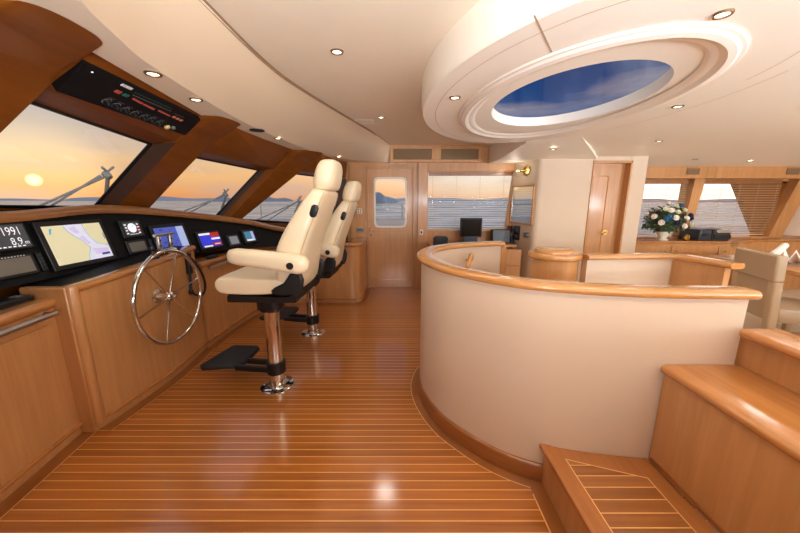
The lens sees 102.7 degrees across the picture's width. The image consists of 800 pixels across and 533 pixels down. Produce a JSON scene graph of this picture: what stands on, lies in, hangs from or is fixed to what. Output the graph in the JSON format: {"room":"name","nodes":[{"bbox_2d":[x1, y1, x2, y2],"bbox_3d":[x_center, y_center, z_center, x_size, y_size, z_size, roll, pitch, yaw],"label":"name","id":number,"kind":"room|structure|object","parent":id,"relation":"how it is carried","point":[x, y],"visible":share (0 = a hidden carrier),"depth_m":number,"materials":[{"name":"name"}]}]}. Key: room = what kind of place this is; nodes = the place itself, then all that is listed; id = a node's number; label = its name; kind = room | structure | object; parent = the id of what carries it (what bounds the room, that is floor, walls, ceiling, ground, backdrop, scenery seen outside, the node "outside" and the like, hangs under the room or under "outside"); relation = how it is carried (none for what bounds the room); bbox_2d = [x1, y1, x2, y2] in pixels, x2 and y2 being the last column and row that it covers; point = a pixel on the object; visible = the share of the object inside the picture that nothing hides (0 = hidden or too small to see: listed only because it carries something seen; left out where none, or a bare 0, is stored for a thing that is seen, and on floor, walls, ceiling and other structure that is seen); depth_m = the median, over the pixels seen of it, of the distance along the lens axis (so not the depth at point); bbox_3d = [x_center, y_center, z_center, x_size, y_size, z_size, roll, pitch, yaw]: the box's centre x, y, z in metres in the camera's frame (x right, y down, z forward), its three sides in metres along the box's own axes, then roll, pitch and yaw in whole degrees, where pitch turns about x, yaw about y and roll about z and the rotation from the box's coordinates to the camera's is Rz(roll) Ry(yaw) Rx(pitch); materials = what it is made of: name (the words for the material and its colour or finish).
{"room":"control cabin","nodes":[
{"label":"control cabin","id":0,"kind":"room"},
{"bbox_2d":[0,208,30,298],"bbox_3d":[-2.325,0.270,2.079,0.001,1.325,1.041,-1,12,-3],"label":"wall","id":1,"kind":"structure","parent":0,"point":[11,291],"depth_m":1.90,"materials":[{"name":"brown wood"}]},
{"bbox_2d":[0,22,63,65],"bbox_3d":[-1.693,0.134,1.298,1.254,1.850,0.374,1,12,6],"label":"wall","id":2,"kind":"structure","parent":0,"point":[13,43],"depth_m":1.07,"materials":[{"name":"brown wood"}]},
{"bbox_2d":[0,0,101,131],"bbox_3d":[-1.647,-0.461,1.179,1.345,0.703,0.400,1,12,6],"label":"trim","id":3,"kind":"structure","parent":2,"relation":"attached to","point":[22,81],"depth_m":1.11,"materials":[{"name":"brown wood"}]},
{"bbox_2d":[0,107,175,206],"bbox_3d":[-1.899,-0.588,1.882,0.901,0.495,1.075,0,12,0],"label":"wall","id":4,"kind":"structure","parent":0,"point":[156,152],"depth_m":2.33,"materials":[{"name":"brown wood"}]},
{"bbox_2d":[0,101,151,207],"bbox_3d":[-1.990,-0.585,1.883,0.745,0.511,1.098,0,12,0],"label":"window","id":5,"kind":"structure","parent":4,"relation":"in","point":[148,145],"depth_m":2.05,"materials":[{"name":"black metal"}]},
{"bbox_2d":[40,166,114,204],"bbox_3d":[-2.385,-0.590,2.377,0.444,0.324,0.170,-8,14,-34],"label":"windshield wiper","id":6,"kind":"object","parent":5,"relation":"attached to","point":[106,174],"depth_m":2.37,"materials":[{"name":"grey metal"}]},
{"bbox_2d":[34,52,198,142],"bbox_3d":[-1.437,-0.815,1.623,0.465,0.165,1.278,-1,12,-7],"label":"wall","id":7,"kind":"structure","parent":0,"point":[151,133],"depth_m":1.61,"materials":[{"name":"brown wood"}]},
{"bbox_2d":[52,60,199,134],"bbox_3d":[-1.358,-0.854,1.703,0.210,0.135,1.006,-1,12,-6],"label":"panel","id":8,"kind":"object","parent":7,"relation":"attached to","point":[85,81],"visible":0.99,"depth_m":1.50,"materials":[{"name":"black plastic"}]},
{"bbox_2d":[143,70,162,77],"bbox_3d":[-1.053,-0.820,1.365,0.066,0.007,0.066,0,12,0],"label":"recessed light","id":9,"kind":"object","parent":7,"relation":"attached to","point":[150,73],"visible":1,"depth_m":1.36,"materials":[{"name":"beige glass"}]},
{"bbox_2d":[151,170,265,215],"bbox_3d":[-1.862,-0.736,3.127,0.792,0.552,1.110,2,12,8],"label":"wall","id":10,"kind":"structure","parent":0,"point":[260,172],"depth_m":3.58,"materials":[{"name":"brown wood"}]},
{"bbox_2d":[196,157,259,214],"bbox_3d":[-1.907,-0.736,3.141,0.640,0.568,1.103,3,12,13],"label":"window","id":11,"kind":"structure","parent":10,"relation":"in","point":[257,171],"depth_m":3.56,"materials":[{"name":"black metal"}]},
{"bbox_2d":[183,189,228,211],"bbox_3d":[-2.260,-0.740,3.680,0.558,0.317,0.170,-8,14,-35],"label":"windshield wiper","id":12,"kind":"object","parent":11,"relation":"attached to","point":[225,195],"depth_m":3.69,"materials":[{"name":"grey metal"}]},
{"bbox_2d":[80,0,389,161],"bbox_3d":[-0.704,-1.073,2.015,0.830,0.220,5.442,1,12,4],"label":"ceiling","id":13,"kind":"structure","parent":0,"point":[183,40],"depth_m":1.63,"materials":[{"name":"beige paint"}]},
{"bbox_2d":[198,128,346,177],"bbox_3d":[-1.241,-1.173,3.541,0.882,0.245,2.646,1,12,2],"label":"wall","id":14,"kind":"structure","parent":0,"point":[238,147],"depth_m":2.92,"materials":[{"name":"brown wood"}]},
{"bbox_2d":[248,174,345,222],"bbox_3d":[-1.301,-0.833,4.120,0.456,0.705,1.624,11,16,43],"label":"wall","id":15,"kind":"structure","parent":0,"point":[343,183],"depth_m":4.69,"materials":[{"name":"brown wood"}]},
{"bbox_2d":[258,174,313,223],"bbox_3d":[-1.390,-0.831,4.122,0.350,0.721,1.519,11,16,43],"label":"window","id":16,"kind":"structure","parent":15,"relation":"in","point":[297,174],"depth_m":4.13,"materials":[{"name":"black metal"}]},
{"bbox_2d":[256,195,301,219],"bbox_3d":[-1.668,-0.755,4.377,0.695,0.431,0.176,1,12,7],"label":"windshield wiper","id":17,"kind":"object","parent":16,"relation":"attached to","point":[299,200],"depth_m":4.34,"materials":[{"name":"grey metal"}]},
{"bbox_2d":[206,0,493,146],"bbox_3d":[0.266,-1.174,1.964,2.028,0.001,5.423,0,12,0],"label":"ceiling","id":18,"kind":"structure","parent":0,"point":[387,46],"depth_m":1.59,"materials":[{"name":"beige paint"}]},
{"bbox_2d":[390,145,481,162],"bbox_3d":[0.505,-1.599,4.555,1.296,0.233,0.130,0,12,0],"label":"ceiling vent","id":19,"kind":"object","parent":18,"relation":"in","point":[398,153],"visible":0.98,"depth_m":4.51,"materials":[{"name":"brown wood"}]},
{"bbox_2d":[393,149,431,159],"bbox_3d":[0.175,-1.581,4.512,0.540,0.144,0.022,0,12,0],"label":"grille","id":20,"kind":"object","parent":19,"relation":"attached to","point":[398,154],"depth_m":4.51,"materials":[{"name":"brown wood"}]},
{"bbox_2d":[441,149,478,159],"bbox_3d":[0.840,-1.581,4.512,0.530,0.144,0.022,0,12,0],"label":"grille","id":21,"kind":"object","parent":19,"relation":"attached to","point":[446,154],"depth_m":4.51,"materials":[{"name":"brown wood"}]},
{"bbox_2d":[421,0,582,111],"bbox_3d":[0.640,-1.107,2.057,1.010,0.170,2.651,1,12,6],"label":"trim","id":22,"kind":"structure","parent":18,"relation":"attached to","point":[486,22],"depth_m":1.25,"materials":[{"name":"white paint"}]},
{"bbox_2d":[0,287,717,532],"bbox_3d":[2.000,0.813,2.722,9.200,0.001,6.200,0,12,0],"label":"floor","id":23,"kind":"structure","parent":0,"point":[348,448],"depth_m":1.68,"materials":[{"name":"brown wood"}]},
{"bbox_2d":[0,298,81,502],"bbox_3d":[-1.889,0.738,1.035,0.383,0.834,1.568,-2,12,-7],"label":"base cabinet","id":24,"kind":"object","parent":23,"relation":"on","point":[39,418],"visible":1,"depth_m":1.60,"materials":[{"name":"brown wood"}]},
{"bbox_2d":[0,295,33,309],"bbox_3d":[-1.970,0.179,1.600,0.090,0.035,0.200,0,12,0],"label":"handset","id":25,"kind":"object","parent":24,"relation":"on","point":[10,301],"visible":1,"depth_m":1.61,"materials":[{"name":"black plastic"}]},
{"bbox_2d":[0,432,94,517],"bbox_3d":[-1.744,1.140,1.138,0.276,0.001,1.565,0,12,0],"label":"trim","id":26,"kind":"structure","parent":23,"relation":"on","point":[33,481],"depth_m":1.60,"materials":[{"name":"brown wood"}]},
{"bbox_2d":[19,245,206,431],"bbox_3d":[-1.917,0.398,2.342,0.363,0.968,1.115,0,12,0],"label":"console","id":27,"kind":"object","parent":23,"relation":"on","point":[112,367],"visible":0.83,"depth_m":2.03,"materials":[{"name":"brown wood"}]},
{"bbox_2d":[21,246,183,286],"bbox_3d":[-1.953,-0.028,2.261,0.291,0.100,1.068,0,12,0],"label":"shelf","id":28,"kind":"object","parent":27,"relation":"attached to","point":[84,275],"depth_m":2.00,"materials":[{"name":"black"}]},
{"bbox_2d":[130,248,201,345],"bbox_3d":[-1.693,0.215,2.317,0.148,0.695,0.695,0,12,0],"label":"steering wheel","id":29,"kind":"object","parent":27,"relation":"attached to","point":[158,295],"visible":1,"depth_m":2.28,"materials":[{"name":"silver metal"}]},
{"bbox_2d":[153,232,179,253],"bbox_3d":[-1.855,-0.188,2.525,0.100,0.150,0.200,0,12,0],"label":"throttle","id":30,"kind":"object","parent":27,"relation":"on","point":[169,234],"visible":0.61,"depth_m":2.49,"materials":[{"name":"silver metal"}]},
{"bbox_2d":[184,253,206,296],"bbox_3d":[-1.758,0.074,2.753,0.044,0.396,0.191,1,12,5],"label":"handset","id":31,"kind":"object","parent":27,"relation":"hanging from","point":[189,270],"visible":0.84,"depth_m":2.69,"materials":[{"name":"black plastic"}]},
{"bbox_2d":[100,348,213,429],"bbox_3d":[-1.741,0.867,2.449,0.118,0.001,1.098,0,12,0],"label":"trim","id":32,"kind":"structure","parent":23,"relation":"on","point":[204,354],"depth_m":2.28,"materials":[{"name":"brown wood"}]},
{"bbox_2d":[200,159,342,394],"bbox_3d":[-0.912,0.106,2.194,1.065,1.598,0.603,0,12,2],"label":"chair","id":33,"kind":"object","parent":23,"relation":"on","point":[270,280],"visible":1,"depth_m":2.00,"materials":[{"name":"beige leather"}]},
{"bbox_2d":[215,266,281,294],"bbox_3d":[-0.936,0.075,2.218,0.453,0.125,0.470,0,12,2],"label":"seat cushion","id":34,"kind":"object","parent":33,"relation":"on","point":[246,280],"depth_m":1.99,"materials":[{"name":"beige leather"}]},
{"bbox_2d":[195,237,367,346],"bbox_3d":[-1.404,0.137,4.000,0.993,0.805,2.607,11,16,42],"label":"base cabinet","id":35,"kind":"object","parent":23,"relation":"on","point":[349,284],"visible":0.4,"depth_m":3.59,"materials":[{"name":"brown wood"}]},
{"bbox_2d":[195,238,354,258],"bbox_3d":[-1.504,-0.237,3.929,0.837,0.015,2.492,10,16,40],"label":"countertop","id":36,"kind":"structure","parent":35,"relation":"on","point":[349,239],"depth_m":3.42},
{"bbox_2d":[0,205,348,288],"bbox_3d":[-1.849,-0.165,2.264,1.029,0.532,5.533,3,12,13],"label":"dashboard","id":37,"kind":"object","parent":36,"relation":"on","point":[267,235],"depth_m":2.39,"materials":[{"name":"black plastic"}]},
{"bbox_2d":[0,222,34,252],"bbox_3d":[-2.083,-0.153,1.691,0.073,0.151,0.189,0,12,0],"label":"display","id":38,"kind":"object","parent":37,"relation":"attached to","point":[14,236],"visible":1,"depth_m":1.71,"materials":[{"name":"black plastic"}]},
{"bbox_2d":[0,253,40,280],"bbox_3d":[-2.050,0.002,1.695,0.056,0.122,0.206,0,12,0],"label":"display","id":39,"kind":"object","parent":37,"relation":"attached to","point":[18,265],"visible":1,"depth_m":1.70,"materials":[{"name":"black plastic"}]},
{"bbox_2d":[28,218,117,272],"bbox_3d":[-2.066,-0.148,2.050,0.110,0.296,0.430,0,12,-1],"label":"screen","id":40,"kind":"object","parent":37,"relation":"attached to","point":[65,244],"visible":1,"depth_m":2.00,"materials":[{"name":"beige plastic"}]},
{"bbox_2d":[115,219,144,239],"bbox_3d":[-2.062,-0.285,2.445,0.071,0.142,0.175,1,12,6],"label":"display","id":41,"kind":"object","parent":37,"relation":"attached to","point":[128,229],"visible":1,"depth_m":2.42,"materials":[{"name":"black plastic"}]},
{"bbox_2d":[123,239,149,254],"bbox_3d":[-2.031,-0.152,2.468,0.054,0.109,0.171,1,12,6],"label":"display","id":42,"kind":"object","parent":37,"relation":"attached to","point":[137,246],"visible":0.97,"depth_m":2.45,"materials":[{"name":"black plastic"}]},
{"bbox_2d":[146,223,190,248],"bbox_3d":[-1.991,-0.233,2.782,0.109,0.268,0.356,2,12,7],"label":"screen","id":43,"kind":"object","parent":37,"relation":"attached to","point":[180,237],"visible":0.61,"depth_m":2.78,"materials":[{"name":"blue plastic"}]},
{"bbox_2d":[193,230,223,250],"bbox_3d":[-1.897,-0.262,3.183,0.094,0.183,0.279,3,12,15],"label":"screen","id":44,"kind":"object","parent":37,"relation":"attached to","point":[206,240],"visible":1,"depth_m":3.15,"materials":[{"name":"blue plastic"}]},
{"bbox_2d":[225,234,240,246],"bbox_3d":[-1.797,-0.278,3.446,0.079,0.127,0.140,5,13,22],"label":"display","id":45,"kind":"object","parent":37,"relation":"attached to","point":[232,240],"visible":1,"depth_m":3.42,"materials":[{"name":"grey plastic"}]},
{"bbox_2d":[239,229,257,243],"bbox_3d":[-1.719,-0.338,3.632,0.094,0.158,0.170,5,13,25],"label":"display","id":46,"kind":"object","parent":37,"relation":"attached to","point":[248,236],"visible":1,"depth_m":3.61,"materials":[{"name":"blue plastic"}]},
{"bbox_2d":[210,288,371,346],"bbox_3d":[-1.110,0.548,3.987,1.350,0.001,2.036,0,12,0],"label":"trim","id":47,"kind":"structure","parent":23,"relation":"on","point":[368,291],"depth_m":3.69,"materials":[{"name":"brown wood"}]},
{"bbox_2d":[259,181,360,336],"bbox_3d":[-0.903,-0.054,3.147,1.065,1.523,0.603,1,12,3],"label":"chair","id":48,"kind":"object","parent":23,"relation":"on","point":[333,253],"visible":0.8,"depth_m":2.98,"materials":[{"name":"beige leather"}]},
{"bbox_2d":[433,236,447,245],"bbox_3d":[0.523,0.017,4.351,0.404,0.894,0.419,0,12,0],"label":"office chair","id":49,"kind":"object","parent":23,"relation":"on","point":[437,240],"visible":0.11,"depth_m":4.11,"materials":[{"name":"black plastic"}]},
{"bbox_2d":[411,365,530,487],"bbox_3d":[0.483,0.901,2.285,0.799,0.001,1.594,0,12,0],"label":"trim","id":50,"kind":"structure","parent":23,"relation":"on","point":[521,480],"depth_m":1.79,"materials":[{"name":"brown wood"}]},
{"bbox_2d":[428,242,516,248],"bbox_3d":[1.030,0.021,4.728,1.220,0.735,0.350,0,12,0],"label":"desk","id":51,"kind":"object","parent":23,"relation":"on","point":[508,245],"visible":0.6,"depth_m":4.55,"materials":[{"name":"brown wood"}]},
{"bbox_2d":[458,218,481,242],"bbox_3d":[1.030,-0.501,4.540,0.360,0.360,0.265,0,12,0],"label":"computer monitor","id":52,"kind":"object","parent":51,"relation":"on","point":[470,228],"visible":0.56,"depth_m":4.64,"materials":[{"name":"grey plastic"}]},
{"bbox_2d":[490,229,509,242],"bbox_3d":[1.475,-0.449,4.706,0.260,0.190,0.122,0,12,0],"label":"monitor","id":53,"kind":"object","parent":51,"relation":"on","point":[503,235],"visible":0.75,"depth_m":4.66,"materials":[{"name":"black plastic"}]},
{"bbox_2d":[505,249,521,276],"bbox_3d":[1.545,0.098,4.479,0.230,0.685,0.149,0,12,0],"label":"base cabinet","id":54,"kind":"object","parent":23,"relation":"on","point":[513,256],"visible":0.56,"depth_m":4.39,"materials":[{"name":"brown wood"}]},
{"bbox_2d":[528,246,582,281],"bbox_3d":[1.075,0.377,2.315,0.344,1.020,0.344,0,12,0],"label":"base cabinet","id":55,"kind":"object","parent":23,"relation":"on","point":[547,262],"visible":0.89,"depth_m":2.12,"materials":[{"name":"brown wood"}]},
{"bbox_2d":[539,443,716,532],"bbox_3d":[0.895,0.936,1.621,0.446,0.207,2.794,0,12,0],"label":"step","id":56,"kind":"structure","parent":23,"relation":"on","point":[588,492],"depth_m":1.28,"materials":[{"name":"brown wood"}]},
{"bbox_2d":[649,329,799,532],"bbox_3d":[1.319,0.778,0.818,0.442,0.843,1.285,0,12,0],"label":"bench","id":57,"kind":"object","parent":23,"relation":"on","point":[726,437],"visible":0.97,"depth_m":1.14,"materials":[{"name":"brown wood"}]},
{"bbox_2d":[346,147,513,287],"bbox_3d":[0.400,-0.715,4.866,2.800,2.120,0.120,0,12,0],"label":"wall","id":58,"kind":"structure","parent":0,"point":[452,236],"depth_m":4.80,"materials":[{"name":"brown wood"}]},
{"bbox_2d":[19,0,389,162],"bbox_3d":[-0.685,-0.957,2.002,1.170,0.001,5.410,0,12,0],"label":"trim","id":59,"kind":"structure","parent":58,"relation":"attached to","point":[113,50],"depth_m":1.26,"materials":[{"name":"beige paint"}]},
{"bbox_2d":[199,0,389,144],"bbox_3d":[-0.508,-1.171,1.981,0.447,0.011,5.440,1,12,4],"label":"trim","id":60,"kind":"structure","parent":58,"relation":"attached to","point":[247,45],"depth_m":1.80,"materials":[{"name":"brown paint"}]},
{"bbox_2d":[368,168,412,286],"bbox_3d":[-0.139,-0.552,4.841,0.658,1.790,0.105,0,12,0],"label":"door","id":61,"kind":"structure","parent":58,"relation":"in","point":[390,247],"depth_m":4.88,"materials":[{"name":"brown wood"}]},
{"bbox_2d":[349,162,514,288],"bbox_3d":[0.472,-0.619,4.820,2.415,1.950,0.090,0,12,0],"label":"trim","id":62,"kind":"structure","parent":58,"relation":"attached to","point":[356,169],"depth_m":4.68,"materials":[{"name":"brown wood"}]},
{"bbox_2d":[428,172,512,228],"bbox_3d":[1.040,-0.986,4.795,1.230,0.850,0.026,0,12,0],"label":"window blind","id":63,"kind":"object","parent":58,"relation":"attached to","point":[480,174],"visible":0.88,"depth_m":4.76,"materials":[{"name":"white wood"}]},
{"bbox_2d":[488,135,597,163],"bbox_3d":[1.523,-1.446,3.848,1.338,0.235,1.579,9,14,36],"label":"ceiling","id":64,"kind":"structure","parent":0,"point":[571,147],"depth_m":3.71,"materials":[{"name":"white paint"}]},
{"bbox_2d":[510,159,593,281],"bbox_3d":[1.970,-0.538,4.410,1.005,1.960,0.368,8,14,33],"label":"wall","id":65,"kind":"structure","parent":0,"point":[562,190],"depth_m":4.24,"materials":[{"name":"beige paint"}]},
{"bbox_2d":[512,226,519,239],"bbox_3d":[1.681,-0.486,4.640,0.055,0.200,0.120,-3,12,-14],"label":"cradle","id":66,"kind":"object","parent":65,"relation":"attached to","point":[516,229],"visible":1,"depth_m":4.60,"materials":[{"name":"black plastic"}]},
{"bbox_2d":[510,185,535,224],"bbox_3d":[1.713,-0.865,4.500,0.022,0.536,0.506,-3,12,-14],"label":"framed picture","id":67,"kind":"object","parent":65,"relation":"attached to","point":[522,197],"visible":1,"depth_m":4.48,"materials":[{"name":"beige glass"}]},
{"bbox_2d":[516,165,529,175],"bbox_3d":[1.655,-1.314,4.400,0.138,0.168,0.244,-3,12,-14],"label":"wall lamp","id":68,"kind":"object","parent":65,"relation":"attached to","point":[526,170],"visible":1,"depth_m":4.36,"materials":[{"name":"gold metal"}]},
{"bbox_2d":[579,161,633,281],"bbox_3d":[2.737,-0.468,4.348,0.517,1.846,0.135,0,12,0],"label":"door","id":69,"kind":"structure","parent":65,"relation":"in","point":[610,180],"depth_m":4.29,"materials":[{"name":"brown wood"}]},
{"bbox_2d":[416,241,762,496],"bbox_3d":[0.690,0.452,2.007,1.029,0.998,1.744,-4,12,-18],"label":"wall","id":70,"kind":"structure","parent":0,"point":[510,366],"depth_m":1.47,"materials":[{"name":"beige paint"}]},
{"bbox_2d":[527,480,566,532],"bbox_3d":[0.657,1.236,0.678,0.065,0.003,1.825,0,12,0],"label":"trim","id":71,"kind":"structure","parent":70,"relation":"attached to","point":[555,525],"depth_m":1.43,"materials":[{"name":"brown wood"}]},
{"bbox_2d":[423,0,799,142],"bbox_3d":[1.000,-1.021,2.035,1.696,0.012,2.636,0,12,0],"label":"ceiling","id":72,"kind":"structure","parent":0,"point":[772,27],"depth_m":1.30,"materials":[{"name":"white paint"}]},
{"bbox_2d":[491,67,673,125],"bbox_3d":[1.030,-1.050,1.988,0.850,0.063,1.260,0,12,0],"label":"trim","id":73,"kind":"structure","parent":72,"relation":"attached to","point":[644,92],"depth_m":2.31,"materials":[{"name":"white paint"}]},
{"bbox_2d":[458,22,748,137],"bbox_3d":[1.000,-1.006,2.038,1.210,0.025,1.984,0,12,0],"label":"trim","id":74,"kind":"structure","parent":72,"relation":"attached to","point":[723,46],"depth_m":1.33,"materials":[{"name":"white paint"}]},
{"bbox_2d":[435,0,799,141],"bbox_3d":[1.049,-1.014,2.036,1.628,0.001,2.460,0,12,0],"label":"trim","id":75,"kind":"structure","parent":72,"relation":"attached to","point":[534,16],"depth_m":1.24,"materials":[{"name":"beige paint"}]},
{"bbox_2d":[711,8,734,19],"bbox_3d":[1.023,-0.799,1.015,0.055,0.007,0.055,0,12,0],"label":"recessed light","id":76,"kind":"object","parent":72,"relation":"in","point":[725,13],"visible":1,"depth_m":1.01,"materials":[{"name":"beige"}]},
{"bbox_2d":[594,156,648,252],"bbox_3d":[2.810,-0.634,4.771,0.820,2.000,1.000,0,12,0],"label":"wall","id":77,"kind":"structure","parent":0,"point":[640,164],"depth_m":4.20,"materials":[{"name":"beige paint"}]},
{"bbox_2d":[580,252,744,285],"bbox_3d":[1.597,0.431,2.111,0.754,0.998,0.408,0,12,0],"label":"wall","id":78,"kind":"structure","parent":0,"point":[614,268],"depth_m":2.12,"materials":[{"name":"brown wood"}]},
{"bbox_2d":[581,63,799,166],"bbox_3d":[3.759,-0.988,2.246,5.518,0.148,6.126,0,12,0],"label":"ceiling","id":79,"kind":"structure","parent":0,"point":[759,123],"depth_m":2.85,"materials":[{"name":"white paint"}]},
{"bbox_2d":[646,179,788,233],"bbox_3d":[4.800,-0.709,5.133,3.400,2.000,0.100,0,12,0],"label":"wall","id":80,"kind":"structure","parent":0,"point":[781,186],"depth_m":5.00,"materials":[{"name":"brown wood"}]},
{"bbox_2d":[637,180,688,234],"bbox_3d":[3.860,-0.917,4.993,1.120,0.845,0.029,0,12,0],"label":"window blind","id":81,"kind":"object","parent":80,"relation":"attached to","point":[651,182],"visible":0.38,"depth_m":4.95,"materials":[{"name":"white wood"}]},
{"bbox_2d":[686,168,699,174],"bbox_3d":[4.340,-1.408,4.734,0.190,0.090,0.018,0,12,0],"label":"air vent","id":82,"kind":"object","parent":80,"relation":"attached to","point":[690,171],"visible":1,"depth_m":4.73,"materials":[{"name":"brown wood"}]},
{"bbox_2d":[637,166,799,237],"bbox_3d":[4.800,-0.986,4.929,3.200,1.095,0.206,0,12,0],"label":"trim","id":83,"kind":"structure","parent":80,"relation":"attached to","point":[788,203],"depth_m":4.84,"materials":[{"name":"brown wood"}]},
{"bbox_2d":[691,180,782,234],"bbox_3d":[5.230,-0.917,4.993,1.260,0.845,0.029,0,12,0],"label":"window blind","id":84,"kind":"object","parent":80,"relation":"attached to","point":[722,182],"visible":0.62,"depth_m":4.99,"materials":[{"name":"brown wood"}]},
{"bbox_2d":[742,289,799,331],"bbox_3d":[3.990,0.852,2.526,4.920,0.004,5.600,0,12,0],"label":"floor","id":85,"kind":"structure","parent":0,"point":[751,321],"depth_m":3.65,"materials":[{"name":"beige carpet"}]},
{"bbox_2d":[635,238,750,284],"bbox_3d":[4.140,-0.061,4.920,1.860,0.718,0.502,0,12,0],"label":"sideboard","id":86,"kind":"object","parent":85,"relation":"on","point":[643,245],"visible":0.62,"depth_m":4.65,"materials":[{"name":"brown wood"}]},
{"bbox_2d":[641,201,693,239],"bbox_3d":[3.897,-0.669,4.698,0.610,0.561,0.569,-2,12,-8],"label":"flower bouquet","id":87,"kind":"object","parent":86,"relation":"on","point":[667,220],"visible":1,"depth_m":4.58,"materials":[{"name":"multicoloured plant"}]},
{"bbox_2d":[679,228,730,240],"bbox_3d":[4.540,-0.486,4.771,0.460,0.172,0.380,0,12,0],"label":"printer","id":88,"kind":"object","parent":86,"relation":"on","point":[697,234],"visible":0.96,"depth_m":4.62,"materials":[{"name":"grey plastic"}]},
{"bbox_2d":[708,255,799,335],"bbox_3d":[4.000,0.399,2.892,1.100,0.742,1.700,0,12,0],"label":"dining table","id":89,"kind":"object","parent":85,"relation":"on","point":[792,268],"visible":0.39,"depth_m":3.13,"materials":[{"name":"brown wood"}]},
{"bbox_2d":[782,247,799,263],"bbox_3d":[3.806,-0.100,3.043,0.228,0.150,0.234,0,12,0],"label":"napkin","id":90,"kind":"object","parent":89,"relation":"on","point":[795,258],"visible":0.87,"depth_m":3.05,"materials":[{"name":"white fabric"}]},
{"bbox_3d":[4.050,-0.076,3.334,0.600,0.006,0.420,0,12,0],"label":"placemat","id":91,"kind":"object","parent":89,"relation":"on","visible":0},
{"bbox_2d":[769,243,788,254],"bbox_3d":[3.868,-0.155,3.296,0.395,0.158,0.217,0,12,0],"label":"napkin","id":92,"kind":"object","parent":91,"relation":"on","point":[779,250],"visible":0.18,"depth_m":3.29,"materials":[{"name":"white fabric"}]},
{"bbox_2d":[731,248,799,331],"bbox_3d":[3.310,0.333,2.782,0.525,0.915,0.480,3,12,15],"label":"dining chair","id":93,"kind":"object","parent":85,"relation":"on","point":[764,272],"visible":0.66,"depth_m":2.67,"materials":[{"name":"beige leather"}]},
{"bbox_2d":[733,248,787,282],"bbox_3d":[3.099,-0.021,2.769,0.087,0.215,0.480,3,12,15],"label":"chair back","id":94,"kind":"object","parent":93,"relation":"on","point":[765,267],"depth_m":2.69,"materials":[{"name":"beige leather"}]},
{"bbox_2d":[731,238,799,288],"bbox_3d":[5.695,-0.053,4.999,1.210,0.770,0.350,0,12,0],"label":"dining table","id":95,"kind":"object","parent":85,"relation":"on","point":[767,245],"visible":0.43,"depth_m":4.80,"materials":[{"name":"brown wood"}]},
{"bbox_2d":[783,206,799,235],"bbox_3d":[6.325,-0.127,2.333,0.550,2.000,5.720,0,12,0],"label":"wall","id":96,"kind":"structure","parent":0,"point":[793,229],"depth_m":5.01,"materials":[{"name":"beige paint"}]},
{"bbox_2d":[786,168,799,174],"bbox_3d":[5.820,-1.408,4.734,0.190,0.090,0.018,0,12,0],"label":"air vent","id":97,"kind":"object","parent":96,"relation":"attached to","point":[790,171],"visible":1,"depth_m":4.73,"materials":[{"name":"brown wood"}]},
{"bbox_3d":[-1.515,-0.291,3.821,1.130,2.045,0.360,0,12,0],"label":"wall","id":98,"kind":"structure","parent":0,"visible":0},
{"bbox_2d":[224,149,322,217],"bbox_3d":[-1.485,-0.886,3.702,1.190,0.898,0.369,0,12,0],"label":"trim","id":99,"kind":"structure","parent":98,"relation":"attached to","point":[270,181],"depth_m":3.63,"materials":[{"name":"brown wood"}]},
{"bbox_3d":[-1.770,-0.090,2.519,1.160,1.910,0.570,0,12,0],"label":"wall","id":100,"kind":"structure","parent":0,"visible":0},
{"bbox_2d":[119,114,240,207],"bbox_3d":[-1.740,-0.687,2.415,1.280,0.763,0.347,3,12,16],"label":"trim","id":101,"kind":"structure","parent":100,"relation":"attached to","point":[187,148],"depth_m":2.40,"materials":[{"name":"brown wood"}]},
{"label":"outside","id":102,"kind":"structure","parent":0,"visible":0},
{"bbox_2d":[0,200,749,233],"bbox_3d":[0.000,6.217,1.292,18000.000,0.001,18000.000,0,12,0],"label":"sea","id":103,"kind":"structure","parent":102,"point":[382,211],"depth_m":220.94,"materials":[{"name":"liquid"}]},
{"bbox_2d":[0,198,64,200],"bbox_3d":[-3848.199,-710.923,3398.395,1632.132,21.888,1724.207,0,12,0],"label":"hills","id":104,"kind":"structure","parent":103,"relation":"on","point":[1,199],"depth_m":3190.17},
{"bbox_2d":[63,196,213,200],"bbox_3d":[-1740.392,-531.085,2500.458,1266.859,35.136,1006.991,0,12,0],"label":"hills","id":105,"kind":"structure","parent":103,"relation":"on","point":[161,198],"depth_m":2370.74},
{"bbox_2d":[212,197,293,201],"bbox_3d":[-640.786,-295.231,1393.477,368.427,23.761,289.691,0,12,0],"label":"hills","id":106,"kind":"structure","parent":103,"relation":"on","point":[269,199],"depth_m":1356.09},
{"bbox_2d":[376,192,399,202],"bbox_3d":[-60.227,-155.812,708.626,120.454,29.443,88.989,0,12,0],"label":"hills","id":107,"kind":"structure","parent":103,"relation":"on","point":[380,198],"depth_m":680.22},
{"bbox_2d":[396,198,507,200],"bbox_3d":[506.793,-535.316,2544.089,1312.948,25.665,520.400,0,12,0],"label":"hills","id":108,"kind":"structure","parent":103,"relation":"on","point":[398,199],"depth_m":2486.33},
{"bbox_2d":[642,199,736,201],"bbox_3d":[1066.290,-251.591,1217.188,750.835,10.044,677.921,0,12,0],"label":"hills","id":109,"kind":"structure","parent":103,"relation":"on","point":[643,199],"depth_m":1149.64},
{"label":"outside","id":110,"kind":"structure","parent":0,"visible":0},
{"bbox_3d":[1.000,0.325,5.930,14.000,0.250,1.520,0,12,0],"label":"deck","id":111,"kind":"object","parent":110,"visible":0},
{"bbox_2d":[250,204,404,225],"bbox_3d":[-1.278,-0.107,6.486,3.256,2.270,0.304,0,12,0],"label":"bulwark","id":112,"kind":"object","parent":111,"relation":"on","point":[379,221],"visible":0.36,"depth_m":6.25,"materials":[{"name":"white"}]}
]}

